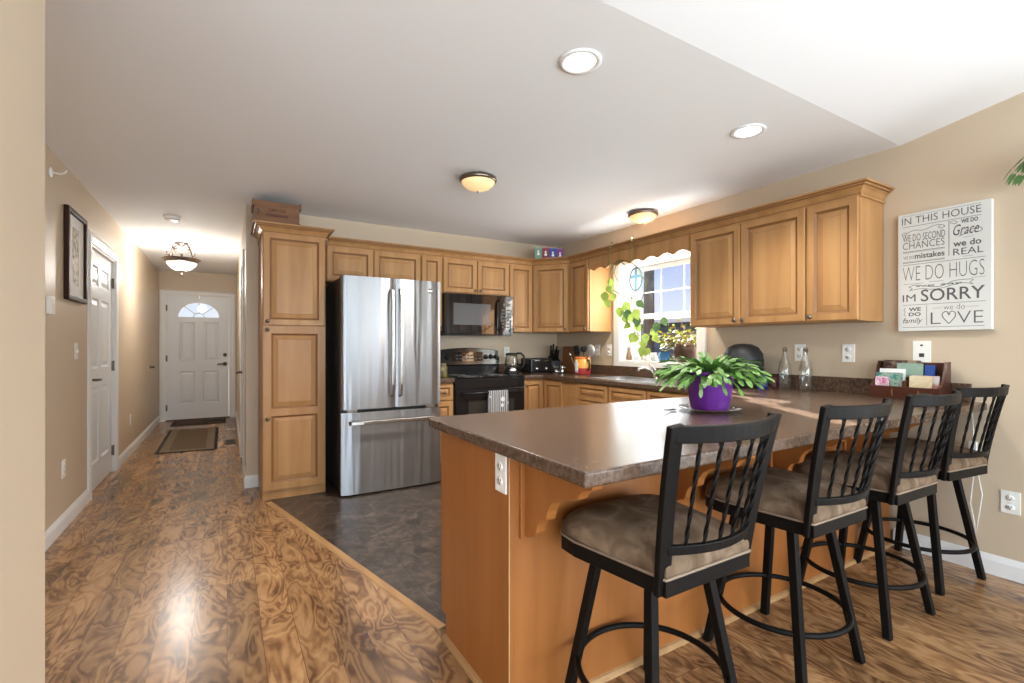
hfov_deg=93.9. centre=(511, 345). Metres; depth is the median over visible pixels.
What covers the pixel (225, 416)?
trim
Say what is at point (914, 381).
postcard
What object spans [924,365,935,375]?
book
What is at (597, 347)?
light switch
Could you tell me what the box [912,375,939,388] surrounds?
notebook
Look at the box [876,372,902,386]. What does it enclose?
notebook
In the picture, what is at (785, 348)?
bottle
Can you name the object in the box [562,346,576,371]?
cutting board
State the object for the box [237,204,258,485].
wall
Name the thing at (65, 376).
wall
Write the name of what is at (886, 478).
seat cushion
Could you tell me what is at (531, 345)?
wall
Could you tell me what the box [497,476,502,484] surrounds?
socket
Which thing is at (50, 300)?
thermostat
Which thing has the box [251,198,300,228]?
wooden crate
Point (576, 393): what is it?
base cabinet
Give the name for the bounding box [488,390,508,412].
dish towel
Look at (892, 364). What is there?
book
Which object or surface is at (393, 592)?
trim
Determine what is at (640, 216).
flush ceiling light
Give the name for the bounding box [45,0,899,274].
ceiling
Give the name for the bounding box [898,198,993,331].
wall sign
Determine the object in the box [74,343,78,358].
light switch
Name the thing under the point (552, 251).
tin box
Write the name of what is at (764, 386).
jar
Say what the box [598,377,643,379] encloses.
basin
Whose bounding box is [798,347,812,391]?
bottle
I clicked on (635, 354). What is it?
pot
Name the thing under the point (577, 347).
serving spoon
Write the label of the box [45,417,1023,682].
floor
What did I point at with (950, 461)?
seat cushion
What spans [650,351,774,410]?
plant
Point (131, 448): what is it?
baseboard
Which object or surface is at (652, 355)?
pot
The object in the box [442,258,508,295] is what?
upper cabinet
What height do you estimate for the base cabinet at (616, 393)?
0.872 m
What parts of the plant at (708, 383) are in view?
pot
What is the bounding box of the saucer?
[678,405,741,412]
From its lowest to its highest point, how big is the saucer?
0.016 m
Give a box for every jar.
[440,363,446,377]
[756,375,767,388]
[769,377,777,388]
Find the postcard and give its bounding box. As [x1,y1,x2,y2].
[909,376,931,387]
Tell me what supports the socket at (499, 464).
attached to the wall outlet at (500, 461)
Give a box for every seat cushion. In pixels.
[561,494,748,578]
[706,467,865,523]
[793,450,936,492]
[865,437,986,470]
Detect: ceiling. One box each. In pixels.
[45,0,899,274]
[600,0,1023,144]
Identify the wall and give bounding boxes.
[0,0,44,682]
[45,144,158,530]
[159,270,236,410]
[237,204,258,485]
[299,215,556,363]
[557,92,1023,562]
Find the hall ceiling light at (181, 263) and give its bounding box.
[161,242,200,273]
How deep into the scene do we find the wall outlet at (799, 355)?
3.41 m
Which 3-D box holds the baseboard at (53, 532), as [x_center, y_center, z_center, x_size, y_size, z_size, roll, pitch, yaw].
[-2.469,1.167,2.320,0.014,0.105,3.295,0,0,-31]
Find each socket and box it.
[497,462,502,470]
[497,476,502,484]
[1006,495,1014,500]
[1006,504,1014,509]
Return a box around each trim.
[87,229,118,500]
[159,289,235,421]
[165,416,229,421]
[240,249,244,476]
[266,501,445,629]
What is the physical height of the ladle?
0.288 m
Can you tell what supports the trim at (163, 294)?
attached to the wall at (168, 280)
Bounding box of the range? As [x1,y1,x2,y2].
[440,348,524,415]
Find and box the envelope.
[880,368,905,380]
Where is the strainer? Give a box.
[587,344,594,359]
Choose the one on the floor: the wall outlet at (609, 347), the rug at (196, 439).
the rug at (196, 439)
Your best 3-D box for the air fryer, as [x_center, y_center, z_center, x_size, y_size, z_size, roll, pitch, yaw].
[1.720,0.143,3.583,0.305,0.324,0.285,0,0,9]
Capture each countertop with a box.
[429,363,986,487]
[440,377,454,382]
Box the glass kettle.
[504,352,525,373]
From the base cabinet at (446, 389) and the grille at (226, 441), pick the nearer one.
the base cabinet at (446, 389)
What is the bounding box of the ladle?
[580,346,586,356]
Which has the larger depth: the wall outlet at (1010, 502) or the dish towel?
the dish towel
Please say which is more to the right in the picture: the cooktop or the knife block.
the knife block
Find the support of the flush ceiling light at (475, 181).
attached to the ceiling at (194, 111)
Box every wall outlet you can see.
[61,459,65,478]
[495,453,506,494]
[504,347,509,356]
[607,345,611,355]
[795,344,805,360]
[842,344,854,361]
[1000,490,1020,515]
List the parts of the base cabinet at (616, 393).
drawer, drawer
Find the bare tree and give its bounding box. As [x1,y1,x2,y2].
[643,270,654,355]
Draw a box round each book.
[883,360,920,368]
[897,363,923,376]
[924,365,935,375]
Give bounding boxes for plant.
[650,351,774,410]
[651,319,695,361]
[1003,157,1023,185]
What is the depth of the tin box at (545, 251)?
5.33 m
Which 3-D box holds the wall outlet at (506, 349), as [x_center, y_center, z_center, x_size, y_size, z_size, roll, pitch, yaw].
[-0.060,0.070,5.570,0.075,0.118,0.010,0,0,-31]
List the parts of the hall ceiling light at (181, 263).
scroll arm, lamp shade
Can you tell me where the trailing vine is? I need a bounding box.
[600,237,667,360]
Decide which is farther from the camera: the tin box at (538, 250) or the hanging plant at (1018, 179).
the tin box at (538, 250)
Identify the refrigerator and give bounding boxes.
[325,275,439,495]
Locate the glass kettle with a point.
(509, 370)
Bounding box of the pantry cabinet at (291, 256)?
[251,220,334,500]
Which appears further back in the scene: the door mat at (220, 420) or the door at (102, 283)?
the door mat at (220, 420)
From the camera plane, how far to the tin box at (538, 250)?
5.29 m
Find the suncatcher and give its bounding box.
[629,267,642,290]
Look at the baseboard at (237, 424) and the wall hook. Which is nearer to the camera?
the wall hook
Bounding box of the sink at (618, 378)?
[587,376,680,382]
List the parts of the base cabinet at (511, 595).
panel, shoe molding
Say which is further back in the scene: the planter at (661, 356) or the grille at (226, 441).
the grille at (226, 441)
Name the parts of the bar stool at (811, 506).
leg, leg, seat frame, leg, post, rail, leg, rail, post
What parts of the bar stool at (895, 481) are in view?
leg, leg, leg, seat frame, post, leg, rail, rail, post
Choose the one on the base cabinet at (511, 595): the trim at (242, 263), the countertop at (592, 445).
the countertop at (592, 445)
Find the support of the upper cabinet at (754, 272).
attached to the wall at (967, 159)
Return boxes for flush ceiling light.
[459,171,496,193]
[628,209,657,224]
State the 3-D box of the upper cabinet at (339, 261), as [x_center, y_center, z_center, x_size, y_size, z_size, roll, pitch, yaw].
[-1.355,-0.739,4.609,0.883,0.318,0.325,0,0,-31]
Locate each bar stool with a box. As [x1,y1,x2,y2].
[560,412,781,682]
[703,398,893,682]
[792,390,961,640]
[854,384,1009,595]
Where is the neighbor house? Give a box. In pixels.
[641,316,695,355]
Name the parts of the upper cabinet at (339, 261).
door, door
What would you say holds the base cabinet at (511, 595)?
on the floor
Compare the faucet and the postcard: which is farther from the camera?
the faucet
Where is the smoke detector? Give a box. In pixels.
[163,215,180,221]
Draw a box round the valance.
[589,235,689,270]
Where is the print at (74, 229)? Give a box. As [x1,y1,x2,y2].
[72,227,77,285]
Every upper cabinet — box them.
[325,245,419,284]
[420,255,441,330]
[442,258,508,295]
[509,264,531,332]
[532,264,589,333]
[570,260,610,331]
[690,208,829,327]
[807,195,882,323]
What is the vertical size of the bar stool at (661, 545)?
1.027 m
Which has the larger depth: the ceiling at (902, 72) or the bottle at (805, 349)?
the bottle at (805, 349)
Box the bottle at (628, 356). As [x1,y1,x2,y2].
[626,344,631,359]
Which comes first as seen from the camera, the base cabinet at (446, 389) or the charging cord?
the charging cord
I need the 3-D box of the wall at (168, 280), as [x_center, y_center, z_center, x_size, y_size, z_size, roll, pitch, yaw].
[-5.197,0.050,8.044,1.190,2.540,0.140,0,0,-31]
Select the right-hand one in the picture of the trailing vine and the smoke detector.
the trailing vine
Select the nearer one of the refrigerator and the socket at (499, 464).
the socket at (499, 464)
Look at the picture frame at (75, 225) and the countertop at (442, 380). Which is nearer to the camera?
the picture frame at (75, 225)
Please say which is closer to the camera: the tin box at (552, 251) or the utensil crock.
the utensil crock
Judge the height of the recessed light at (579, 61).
0.008 m
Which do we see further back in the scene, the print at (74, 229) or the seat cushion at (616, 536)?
the print at (74, 229)
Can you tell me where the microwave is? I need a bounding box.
[440,293,512,336]
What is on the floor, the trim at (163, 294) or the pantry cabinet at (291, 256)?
the pantry cabinet at (291, 256)
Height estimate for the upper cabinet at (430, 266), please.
0.746 m
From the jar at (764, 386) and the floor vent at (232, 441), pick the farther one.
the floor vent at (232, 441)
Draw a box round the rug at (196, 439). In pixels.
[155,427,217,453]
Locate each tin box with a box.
[535,247,541,258]
[542,248,548,257]
[549,248,555,257]
[556,249,563,256]
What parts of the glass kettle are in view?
handle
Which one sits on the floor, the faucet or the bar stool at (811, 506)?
the bar stool at (811, 506)
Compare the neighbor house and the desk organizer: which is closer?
the desk organizer
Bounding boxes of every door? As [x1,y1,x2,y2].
[92,249,113,490]
[166,296,228,419]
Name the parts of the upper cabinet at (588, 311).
door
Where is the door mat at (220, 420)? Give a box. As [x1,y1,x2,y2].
[170,418,225,426]
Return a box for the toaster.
[521,358,550,372]
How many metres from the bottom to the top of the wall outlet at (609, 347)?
0.118 m
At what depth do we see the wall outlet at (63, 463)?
3.18 m
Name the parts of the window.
sash, sash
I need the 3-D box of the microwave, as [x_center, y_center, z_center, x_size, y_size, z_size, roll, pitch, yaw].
[-0.408,-0.319,5.082,0.768,0.428,0.482,0,0,-31]
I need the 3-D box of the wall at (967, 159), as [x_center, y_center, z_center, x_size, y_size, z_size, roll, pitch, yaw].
[2.777,-0.430,2.372,0.160,3.500,8.730,0,0,-31]
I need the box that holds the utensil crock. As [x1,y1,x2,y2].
[574,357,590,374]
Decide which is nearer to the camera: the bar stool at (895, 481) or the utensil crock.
the bar stool at (895, 481)
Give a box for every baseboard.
[45,489,88,550]
[119,416,159,467]
[236,411,239,449]
[243,466,257,488]
[893,528,1023,583]
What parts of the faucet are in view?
spout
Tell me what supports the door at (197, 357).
in the wall at (168, 280)
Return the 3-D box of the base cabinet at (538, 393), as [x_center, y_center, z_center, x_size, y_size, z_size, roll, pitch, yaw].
[0.426,0.784,5.303,0.866,0.872,0.954,0,0,-31]
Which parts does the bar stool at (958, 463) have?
leg, leg, leg, post, seat frame, leg, rail, rail, post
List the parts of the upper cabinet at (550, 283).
door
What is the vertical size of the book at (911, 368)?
0.196 m
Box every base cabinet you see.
[438,382,452,472]
[441,422,925,682]
[523,379,564,409]
[565,381,609,406]
[609,385,687,402]
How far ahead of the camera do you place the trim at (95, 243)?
4.64 m
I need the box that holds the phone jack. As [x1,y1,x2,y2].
[913,341,930,362]
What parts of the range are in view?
oven door, trim, handle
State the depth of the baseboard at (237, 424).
6.59 m
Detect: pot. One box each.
[633,352,638,359]
[641,355,646,360]
[650,353,656,360]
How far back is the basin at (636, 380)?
4.36 m
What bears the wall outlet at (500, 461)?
attached to the base cabinet at (511, 595)
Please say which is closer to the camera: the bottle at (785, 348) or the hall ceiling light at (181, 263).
the bottle at (785, 348)
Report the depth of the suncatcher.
4.90 m
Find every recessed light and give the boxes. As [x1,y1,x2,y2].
[559,48,601,74]
[730,123,765,138]
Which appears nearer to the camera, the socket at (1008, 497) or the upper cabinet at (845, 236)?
the socket at (1008, 497)
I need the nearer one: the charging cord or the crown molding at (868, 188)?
the charging cord
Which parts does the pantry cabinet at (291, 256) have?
crown, door, door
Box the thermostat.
[46,296,54,314]
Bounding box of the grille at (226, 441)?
[225,440,234,443]
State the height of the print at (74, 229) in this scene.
0.405 m
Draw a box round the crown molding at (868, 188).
[328,177,894,266]
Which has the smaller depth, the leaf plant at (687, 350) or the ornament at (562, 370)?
the leaf plant at (687, 350)
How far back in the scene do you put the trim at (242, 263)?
4.45 m
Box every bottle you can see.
[626,344,631,359]
[778,347,791,389]
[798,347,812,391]
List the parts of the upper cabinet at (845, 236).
door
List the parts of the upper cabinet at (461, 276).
door, door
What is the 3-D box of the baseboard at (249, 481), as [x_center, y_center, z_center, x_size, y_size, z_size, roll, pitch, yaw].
[-2.351,1.167,4.295,0.108,0.105,0.414,0,0,-31]
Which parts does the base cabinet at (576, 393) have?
drawer, drawer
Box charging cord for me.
[968,413,982,533]
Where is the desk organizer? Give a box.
[869,360,950,398]
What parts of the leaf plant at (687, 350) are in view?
pot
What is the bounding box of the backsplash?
[499,363,971,401]
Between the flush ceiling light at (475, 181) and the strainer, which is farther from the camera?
the strainer
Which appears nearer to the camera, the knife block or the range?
the range
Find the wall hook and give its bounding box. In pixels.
[48,167,67,176]
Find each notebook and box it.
[875,376,888,385]
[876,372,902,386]
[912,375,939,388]
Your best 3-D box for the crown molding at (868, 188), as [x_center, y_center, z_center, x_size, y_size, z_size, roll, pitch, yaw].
[0.622,-0.928,4.274,4.202,0.085,1.771,0,0,22]
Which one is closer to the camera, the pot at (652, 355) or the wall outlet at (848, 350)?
the wall outlet at (848, 350)
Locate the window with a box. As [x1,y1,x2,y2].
[614,250,706,367]
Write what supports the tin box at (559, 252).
on the upper cabinet at (550, 283)
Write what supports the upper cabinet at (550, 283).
attached to the wall at (531, 345)
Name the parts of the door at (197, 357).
fan light frame, handle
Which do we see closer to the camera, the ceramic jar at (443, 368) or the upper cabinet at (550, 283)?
the ceramic jar at (443, 368)
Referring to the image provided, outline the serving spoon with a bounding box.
[576,346,579,356]
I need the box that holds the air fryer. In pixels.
[723,344,763,387]
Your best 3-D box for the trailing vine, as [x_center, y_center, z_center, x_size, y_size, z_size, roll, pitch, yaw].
[1.146,-0.423,4.542,0.469,1.137,0.492,0,0,-8]
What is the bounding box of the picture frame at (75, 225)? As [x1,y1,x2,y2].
[64,204,87,303]
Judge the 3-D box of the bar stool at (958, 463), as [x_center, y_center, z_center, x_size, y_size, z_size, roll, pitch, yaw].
[2.225,0.706,2.552,0.498,1.027,0.595,0,0,-24]
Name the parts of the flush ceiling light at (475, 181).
lamp shade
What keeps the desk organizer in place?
on the countertop at (592, 445)
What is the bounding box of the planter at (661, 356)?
[657,352,669,360]
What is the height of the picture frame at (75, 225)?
0.635 m
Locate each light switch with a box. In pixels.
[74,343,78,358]
[595,345,599,354]
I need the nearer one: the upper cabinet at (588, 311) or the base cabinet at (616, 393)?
the base cabinet at (616, 393)
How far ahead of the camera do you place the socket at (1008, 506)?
2.49 m
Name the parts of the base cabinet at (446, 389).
drawer, drawer, drawer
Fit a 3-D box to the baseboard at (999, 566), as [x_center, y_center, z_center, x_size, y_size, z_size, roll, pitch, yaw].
[2.808,1.167,2.151,0.014,0.105,1.820,0,0,-31]
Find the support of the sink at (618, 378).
in the countertop at (592, 445)
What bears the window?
in the wall at (967, 159)
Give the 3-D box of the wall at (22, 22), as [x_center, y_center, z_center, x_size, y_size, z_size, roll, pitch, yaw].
[-2.708,0.020,-0.031,3.915,2.600,0.480,0,0,-31]
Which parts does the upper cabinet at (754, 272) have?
door, door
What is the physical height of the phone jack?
0.130 m
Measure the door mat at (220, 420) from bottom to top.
0.008 m
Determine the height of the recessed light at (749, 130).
0.008 m
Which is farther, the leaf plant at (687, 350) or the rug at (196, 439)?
the rug at (196, 439)
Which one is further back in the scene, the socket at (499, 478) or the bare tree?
the bare tree
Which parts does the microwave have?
door, handle, control panel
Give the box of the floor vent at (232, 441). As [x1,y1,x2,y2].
[224,439,235,444]
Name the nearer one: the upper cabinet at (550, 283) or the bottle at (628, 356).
the bottle at (628, 356)
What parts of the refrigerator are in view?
door, freezer drawer, handle, handle, handle, door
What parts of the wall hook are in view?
hook arm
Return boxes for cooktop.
[447,373,524,378]
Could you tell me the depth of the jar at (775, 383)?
3.42 m
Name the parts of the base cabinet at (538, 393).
door, door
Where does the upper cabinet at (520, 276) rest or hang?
attached to the wall at (531, 345)
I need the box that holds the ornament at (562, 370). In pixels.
[558,365,565,372]
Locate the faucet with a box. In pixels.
[637,364,657,378]
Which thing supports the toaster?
on the countertop at (592, 445)
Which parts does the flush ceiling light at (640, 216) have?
lamp shade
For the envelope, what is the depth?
2.82 m
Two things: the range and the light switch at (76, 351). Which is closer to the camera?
the light switch at (76, 351)
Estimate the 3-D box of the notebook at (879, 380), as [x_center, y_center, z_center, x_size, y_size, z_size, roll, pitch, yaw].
[2.205,0.239,2.850,0.018,0.115,0.069,0,0,-31]
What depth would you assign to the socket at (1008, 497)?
2.49 m
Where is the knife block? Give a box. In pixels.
[548,344,560,371]
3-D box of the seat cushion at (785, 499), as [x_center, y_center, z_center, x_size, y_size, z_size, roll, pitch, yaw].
[1.077,0.583,1.920,0.464,0.134,0.454,0,0,-30]
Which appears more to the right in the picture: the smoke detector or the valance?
the valance
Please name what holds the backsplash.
attached to the wall at (967, 159)
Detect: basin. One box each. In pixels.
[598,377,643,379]
[627,379,666,382]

